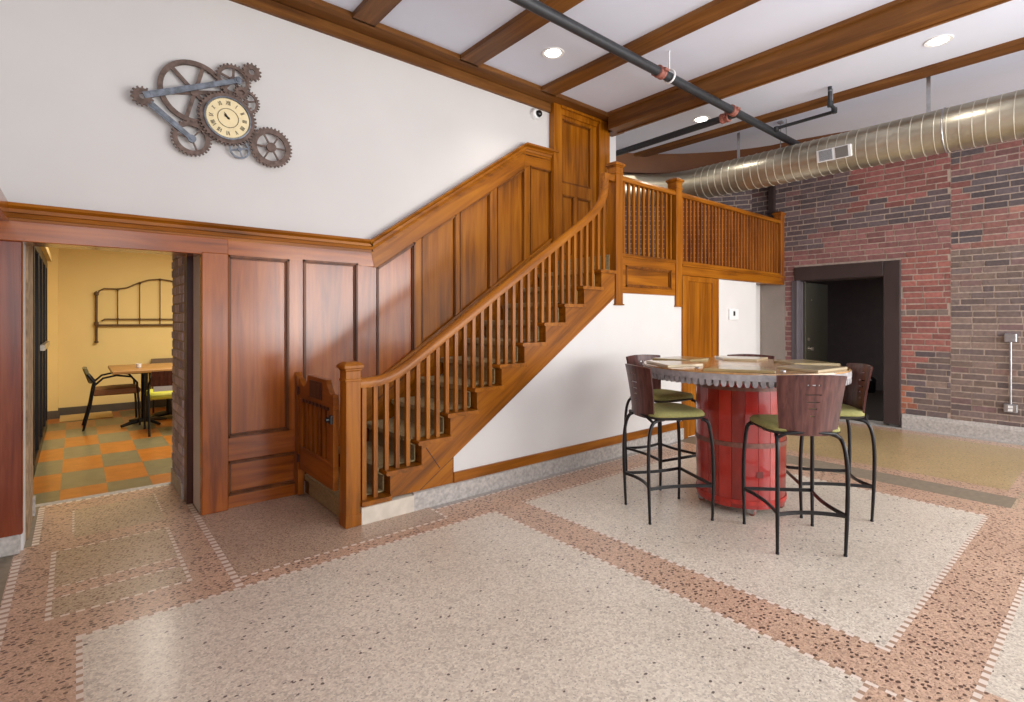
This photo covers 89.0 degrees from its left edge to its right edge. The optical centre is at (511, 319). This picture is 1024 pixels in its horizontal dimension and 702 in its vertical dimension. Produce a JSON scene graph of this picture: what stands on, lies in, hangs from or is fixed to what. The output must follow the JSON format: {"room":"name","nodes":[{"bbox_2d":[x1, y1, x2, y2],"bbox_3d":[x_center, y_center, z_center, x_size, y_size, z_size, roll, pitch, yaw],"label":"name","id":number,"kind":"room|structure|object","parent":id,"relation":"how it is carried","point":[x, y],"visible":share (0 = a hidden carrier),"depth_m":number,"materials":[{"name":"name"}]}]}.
{"room":"restaurant dining area","nodes":[
{"label":"restaurant dining area","id":0,"kind":"room"},
{"bbox_2d":[47,247,57,410],"bbox_3d":[-5.230,0.080,5.625,0.400,2.700,5.100,0,0,-40],"label":"wall","id":1,"kind":"structure","parent":0,"point":[52,267],"depth_m":7.46,"materials":[{"name":"paint"}]},
{"bbox_2d":[26,246,35,539],"bbox_3d":[-3.308,0.420,3.572,0.037,2.020,0.525,0,0,-40],"label":"trim","id":2,"kind":"structure","parent":1,"relation":"attached to","point":[30,499],"depth_m":3.48,"materials":[{"name":"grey wood"}]},
{"bbox_2d":[33,246,51,478],"bbox_3d":[-5.002,0.295,5.509,0.100,2.270,3.730,0,0,-40],"label":"door","id":3,"kind":"structure","parent":1,"relation":"in","point":[41,255],"depth_m":5.84,"materials":[{"name":"black metal"}]},
{"bbox_2d":[33,406,172,503],"bbox_3d":[-3.684,1.430,6.971,5.700,0.001,5.180,0,0,-40],"label":"floor","id":4,"kind":"structure","parent":0,"point":[73,462],"depth_m":5.42,"materials":[{"name":"tile"}]},
{"bbox_2d":[59,411,112,421],"bbox_3d":[-6.231,1.424,7.630,0.600,0.012,0.600,0,0,-40],"label":"floor mat","id":5,"kind":"object","parent":4,"relation":"on","point":[107,414],"visible":0.84,"depth_m":7.59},
{"bbox_2d":[82,367,140,430],"bbox_3d":[-5.406,1.036,7.029,0.619,0.793,0.516,0,0,-40],"label":"armchair","id":6,"kind":"object","parent":4,"relation":"on","point":[119,389],"visible":0.94,"depth_m":6.94,"materials":[{"name":"black metal"}]},
{"bbox_2d":[108,363,172,427],"bbox_3d":[-4.891,1.047,7.479,1.400,0.765,1.150,0,0,-40],"label":"cafe table","id":7,"kind":"object","parent":4,"relation":"on","point":[145,369],"visible":0.62,"depth_m":7.10,"materials":[{"name":"laminate"}]},
{"bbox_2d":[143,371,172,436],"bbox_3d":[-4.407,1.036,6.714,0.516,0.793,0.619,0,0,-40],"label":"chair","id":8,"kind":"object","parent":4,"relation":"on","point":[161,382],"visible":0.54,"depth_m":6.45,"materials":[{"name":"leather"}]},
{"bbox_2d":[149,358,171,412],"bbox_3d":[-5.468,1.036,8.324,0.516,0.793,0.619,0,0,-40],"label":"chair","id":9,"kind":"object","parent":4,"relation":"on","point":[159,360],"visible":0.12,"depth_m":8.44,"materials":[{"name":"wood"}]},
{"bbox_2d":[58,248,172,407],"bbox_3d":[-4.827,0.080,9.405,5.330,2.700,0.180,0,0,-40],"label":"wall","id":10,"kind":"structure","parent":0,"point":[81,272],"depth_m":8.07,"materials":[{"name":"paint"}]},
{"bbox_2d":[47,399,172,419],"bbox_3d":[-4.682,1.373,9.223,5.340,0.115,0.285,0,0,-40],"label":"baseboard","id":11,"kind":"structure","parent":10,"relation":"attached to","point":[157,403],"depth_m":8.01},
{"bbox_2d":[94,278,171,342],"bbox_3d":[-5.729,-0.147,8.480,1.680,1.035,0.057,0,0,-40],"label":"headboard","id":12,"kind":"object","parent":10,"relation":"attached to","point":[96,323],"visible":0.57,"depth_m":8.15,"materials":[{"name":"brown metal"}]},
{"bbox_2d":[0,0,615,549],"bbox_3d":[-1.516,-0.580,5.160,6.700,4.020,1.020,0,0,-40],"label":"wall","id":13,"kind":"structure","parent":0,"point":[375,138],"depth_m":3.95,"materials":[{"name":"paint"}]},
{"bbox_2d":[171,255,192,503],"bbox_3d":[-2.733,0.420,4.324,0.080,2.020,0.740,0,0,-40],"label":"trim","id":14,"kind":"structure","parent":13,"relation":"attached to","point":[182,266],"depth_m":4.14,"materials":[{"name":"brick"}]},
{"bbox_2d":[130,59,291,167],"bbox_3d":[-2.180,-1.575,3.864,1.058,0.795,0.065,0,0,-39],"label":"wall clock","id":15,"kind":"object","parent":13,"relation":"attached to","point":[228,119],"visible":1,"depth_m":3.85,"materials":[{"name":"metal"}]},
{"bbox_2d":[0,142,558,557],"bbox_3d":[0.387,-0.270,2.606,4.780,3.400,5.900,0,0,-40],"label":"panelling","id":16,"kind":"object","parent":13,"relation":"attached to","point":[275,305],"visible":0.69,"depth_m":4.19,"materials":[{"name":"brown wood"}]},
{"bbox_2d":[229,0,608,121],"bbox_3d":[-0.984,-2.498,4.797,5.850,0.145,0.220,0,0,-40],"label":"trim","id":17,"kind":"structure","parent":13,"relation":"attached to","point":[321,16],"depth_m":4.82,"materials":[{"name":"brown wood"}]},
{"bbox_2d":[530,108,541,119],"bbox_3d":[0.283,-2.345,5.940,0.124,0.124,0.093,0,0,-40],"label":"security camera","id":18,"kind":"object","parent":13,"relation":"attached to","point":[535,113],"visible":1,"depth_m":5.92,"materials":[{"name":"white plastic"}]},
{"bbox_2d":[549,103,609,270],"bbox_3d":[0.855,-1.555,6.418,1.010,1.970,0.095,0,0,-40],"label":"door","id":19,"kind":"structure","parent":13,"relation":"in","point":[582,140],"depth_m":6.38,"materials":[{"name":"brown wood"}]},
{"bbox_2d":[0,418,1023,701],"bbox_3d":[2.528,1.430,3.055,9.600,0.001,9.440,0,0,-40],"label":"floor","id":20,"kind":"structure","parent":0,"point":[550,588],"depth_m":2.71,"materials":[{"name":"beige stone"}]},
{"bbox_2d":[305,172,616,528],"bbox_3d":[-0.329,-0.033,4.840,2.927,2.925,0.995,0,0,-40],"label":"staircase","id":21,"kind":"structure","parent":20,"relation":"on","point":[414,450],"depth_m":4.30,"materials":[{"name":"brown wood"}]},
{"bbox_2d":[294,372,338,494],"bbox_3d":[-1.514,0.920,3.939,0.098,0.980,0.855,0,0,-40],"label":"gate","id":22,"kind":"object","parent":21,"relation":"attached to","point":[316,454],"visible":1,"depth_m":3.86,"materials":[{"name":"brown wood"}]},
{"bbox_2d":[624,354,695,490],"bbox_3d":[1.330,0.882,4.680,0.485,1.098,0.535,0,0,-27],"label":"bar stool","id":23,"kind":"object","parent":20,"relation":"on","point":[660,395],"visible":0.41,"depth_m":4.64,"materials":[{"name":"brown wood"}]},
{"bbox_2d":[622,364,714,524],"bbox_3d":[1.133,0.882,3.871,0.535,1.098,0.485,0,0,-12],"label":"bar stool","id":24,"kind":"object","parent":20,"relation":"on","point":[642,396],"visible":1,"depth_m":3.71,"materials":[{"name":"black metal"}]},
{"bbox_2d":[643,356,851,515],"bbox_3d":[1.781,0.882,4.073,1.470,1.096,1.470,0,0,-40],"label":"bar table","id":25,"kind":"object","parent":20,"relation":"on","point":[730,390],"visible":0.84,"depth_m":3.78,"materials":[{"name":"paint"}]},
{"bbox_2d":[727,354,774,358],"bbox_3d":[2.152,0.882,4.743,0.485,1.098,0.535,0,0,29],"label":"bar stool","id":26,"kind":"object","parent":20,"relation":"on","point":[748,355],"visible":0.02,"depth_m":4.95,"materials":[{"name":"brown wood"}]},
{"bbox_2d":[742,375,849,556],"bbox_3d":[1.830,0.882,3.372,0.485,1.098,0.535,0,0,4],"label":"bar stool","id":27,"kind":"object","parent":20,"relation":"on","point":[798,414],"visible":1,"depth_m":3.15,"materials":[{"name":"brown wood"}]},
{"bbox_2d":[786,363,876,521],"bbox_3d":[2.371,0.882,3.920,0.535,1.098,0.485,0,0,12],"label":"bar stool","id":28,"kind":"object","parent":20,"relation":"on","point":[855,396],"visible":0.7,"depth_m":3.76,"materials":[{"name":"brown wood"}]},
{"bbox_2d":[392,279,759,497],"bbox_3d":[1.422,0.430,5.997,6.840,2.000,0.428,0,0,-40],"label":"wall","id":29,"kind":"structure","parent":0,"point":[581,395],"depth_m":5.27,"materials":[{"name":"white paint"}]},
{"bbox_2d":[361,428,683,524],"bbox_3d":[0.490,1.363,4.922,4.030,0.135,0.040,0,0,-40],"label":"trim","id":30,"kind":"structure","parent":29,"relation":"attached to","point":[422,499],"depth_m":4.36,"materials":[{"name":"grey stone"}]},
{"bbox_2d":[453,421,682,482],"bbox_3d":[0.782,1.255,5.172,3.260,0.080,0.032,0,0,-40],"label":"baseboard","id":31,"kind":"structure","parent":29,"relation":"attached to","point":[479,471],"depth_m":4.79,"materials":[{"name":"brown wood"}]},
{"bbox_2d":[681,276,718,438],"bbox_3d":[2.344,0.455,6.484,0.830,1.950,0.045,0,0,-40],"label":"door","id":32,"kind":"structure","parent":29,"relation":"in","point":[700,295],"depth_m":6.43,"materials":[{"name":"brown wood"}]},
{"bbox_2d":[728,309,738,319],"bbox_3d":[2.979,-0.065,7.004,0.240,0.150,0.028,0,0,-40],"label":"keypad","id":33,"kind":"object","parent":29,"relation":"attached to","point":[733,314],"visible":1,"depth_m":6.98,"materials":[{"name":"white plastic"}]},
{"bbox_2d":[323,0,1023,153],"bbox_3d":[2.309,-2.610,3.629,9.400,0.080,10.600,0,0,-40],"label":"ceiling","id":34,"kind":"structure","parent":0,"point":[456,26],"depth_m":5.10,"materials":[{"name":"paint"}]},
{"bbox_2d":[353,0,401,26],"bbox_3d":[1.369,-2.547,1.290,0.205,0.045,8.220,0,0,-40],"label":"beam","id":35,"kind":"structure","parent":34,"relation":"attached to","point":[369,12],"depth_m":4.26,"materials":[{"name":"brown wood"}]},
{"bbox_2d":[460,0,583,66],"bbox_3d":[2.209,-2.547,1.992,0.225,0.045,8.220,0,0,-40],"label":"beam","id":36,"kind":"structure","parent":34,"relation":"attached to","point":[525,23],"depth_m":4.62,"materials":[{"name":"brown wood"}]},
{"bbox_2d":[542,47,563,58],"bbox_3d":[0.396,-2.564,5.026,0.220,0.012,0.220,0,0,-40],"label":"recessed light","id":37,"kind":"object","parent":34,"relation":"in","point":[551,52],"visible":1,"depth_m":5.01,"materials":[{"name":"white plastic"}]},
{"bbox_2d":[541,0,760,95],"bbox_3d":[3.035,-2.547,2.684,0.220,0.045,8.220,0,0,-40],"label":"beam","id":38,"kind":"structure","parent":34,"relation":"attached to","point":[715,10],"depth_m":4.72,"materials":[{"name":"brown wood"}]},
{"bbox_2d":[509,0,836,156],"bbox_3d":[0.516,-2.410,5.343,7.050,0.320,3.271,0,0,-40],"label":"pipe","id":39,"kind":"object","parent":34,"relation":"hanging from","point":[660,72],"visible":0.99,"depth_m":5.11,"materials":[{"name":"black metal"}]},
{"bbox_2d":[692,116,709,122],"bbox_3d":[2.432,-2.564,6.691,0.220,0.012,0.220,0,0,-40],"label":"recessed light","id":40,"kind":"object","parent":34,"relation":"in","point":[698,119],"visible":0.92,"depth_m":6.67,"materials":[{"name":"white plastic"}]},
{"bbox_2d":[607,0,1011,136],"bbox_3d":[3.883,-2.464,3.525,0.360,0.212,8.420,0,0,-40],"label":"beam","id":41,"kind":"structure","parent":34,"relation":"attached to","point":[896,19],"depth_m":4.77,"materials":[{"name":"brown wood"}]},
{"bbox_2d":[623,76,1023,204],"bbox_3d":[4.179,-2.155,5.750,7.469,0.830,1.275,0,0,42],"label":"air duct","id":42,"kind":"object","parent":34,"relation":"hanging from","point":[999,118],"visible":0.99,"depth_m":5.86,"materials":[{"name":"metal"}]},
{"bbox_2d":[816,144,851,162],"bbox_3d":[3.751,-1.922,6.061,0.084,0.137,0.360,0,0,-40],"label":"grille","id":43,"kind":"object","parent":42,"relation":"attached to","point":[838,153],"depth_m":6.04,"materials":[{"name":"white metal"}]},
{"bbox_2d":[634,37,1023,156],"bbox_3d":[4.824,-2.545,4.690,0.180,0.050,9.000,0,0,-40],"label":"beam","id":44,"kind":"structure","parent":34,"relation":"attached to","point":[1016,45],"depth_m":5.77,"materials":[{"name":"brown wood"}]},
{"bbox_2d":[923,34,953,46],"bbox_3d":[3.933,-2.564,4.805,0.220,0.012,0.220,0,0,-40],"label":"recessed light","id":45,"kind":"object","parent":34,"relation":"in","point":[939,40],"visible":1,"depth_m":4.79,"materials":[{"name":"white plastic"}]},
{"bbox_2d":[623,138,1023,427],"bbox_3d":[4.588,-0.580,6.861,9.556,4.020,2.476,0,0,30],"label":"wall","id":46,"kind":"structure","parent":0,"point":[953,220],"depth_m":6.60,"materials":[{"name":"brick"}]},
{"bbox_2d":[616,129,856,173],"bbox_3d":[3.058,-2.420,7.561,5.118,0.300,0.989,0,0,14],"label":"trim","id":47,"kind":"structure","parent":46,"relation":"attached to","point":[657,163],"depth_m":8.06,"materials":[{"name":"brown wood"}]},
{"bbox_2d":[768,185,775,217],"bbox_3d":[4.047,-1.595,8.108,0.075,1.850,0.080,0,0,-40],"label":"column","id":48,"kind":"structure","parent":46,"relation":"attached to","point":[771,189],"depth_m":8.09,"materials":[{"name":"brown metal"}]},
{"bbox_2d":[791,260,900,424],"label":"door","id":49,"kind":"structure","parent":46,"relation":"in","point":[809,301],"depth_m":7.40,"materials":[{"name":"brown paint"}]},
{"bbox_2d":[902,413,1023,443],"bbox_3d":[6.563,1.335,5.141,0.035,0.190,4.460,0,0,-40],"label":"baseboard","id":50,"kind":"structure","parent":46,"relation":"attached to","point":[989,431],"depth_m":6.36,"materials":[{"name":"grey stone"}]},
{"bbox_2d":[1004,334,1017,412],"bbox_3d":[5.783,0.624,6.040,0.067,0.912,0.116,0,0,-40],"label":"conduit","id":51,"kind":"object","parent":46,"relation":"attached to","point":[1012,408],"visible":1,"depth_m":6.03,"materials":[{"name":"silver metal"}]},
{"bbox_2d":[801,278,882,389],"bbox_3d":[6.438,0.130,8.714,3.940,2.600,5.500,0,0,-40],"label":"wall","id":52,"kind":"structure","parent":0,"point":[855,307],"depth_m":10.78,"materials":[{"name":"paint"}]},
{"bbox_2d":[842,390,882,420],"bbox_3d":[6.472,1.455,8.743,3.850,0.050,5.300,0,0,-40],"label":"floor","id":53,"kind":"structure","parent":0,"point":[874,401],"depth_m":8.53,"materials":[{"name":"black"}]},
{"bbox_2d":[862,377,876,392],"bbox_3d":[6.991,1.275,10.203,0.248,0.310,0.248,0,0,-40],"label":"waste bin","id":54,"kind":"object","parent":53,"relation":"on","point":[872,385],"visible":0.48,"depth_m":10.10,"materials":[{"name":"black plastic"}]},
{"bbox_3d":[1.725,-0.598,7.801,4.040,0.115,2.750,0,0,-40],"label":"floor","id":55,"kind":"structure","parent":0,"visible":0},
{"bbox_2d":[605,161,785,306],"bbox_3d":[2.586,-0.907,6.746,4.080,1.525,0.173,0,0,-40],"label":"balcony railing","id":56,"kind":"object","parent":55,"relation":"on","point":[755,242],"visible":0.96,"depth_m":6.15,"materials":[{"name":"brown wood"}]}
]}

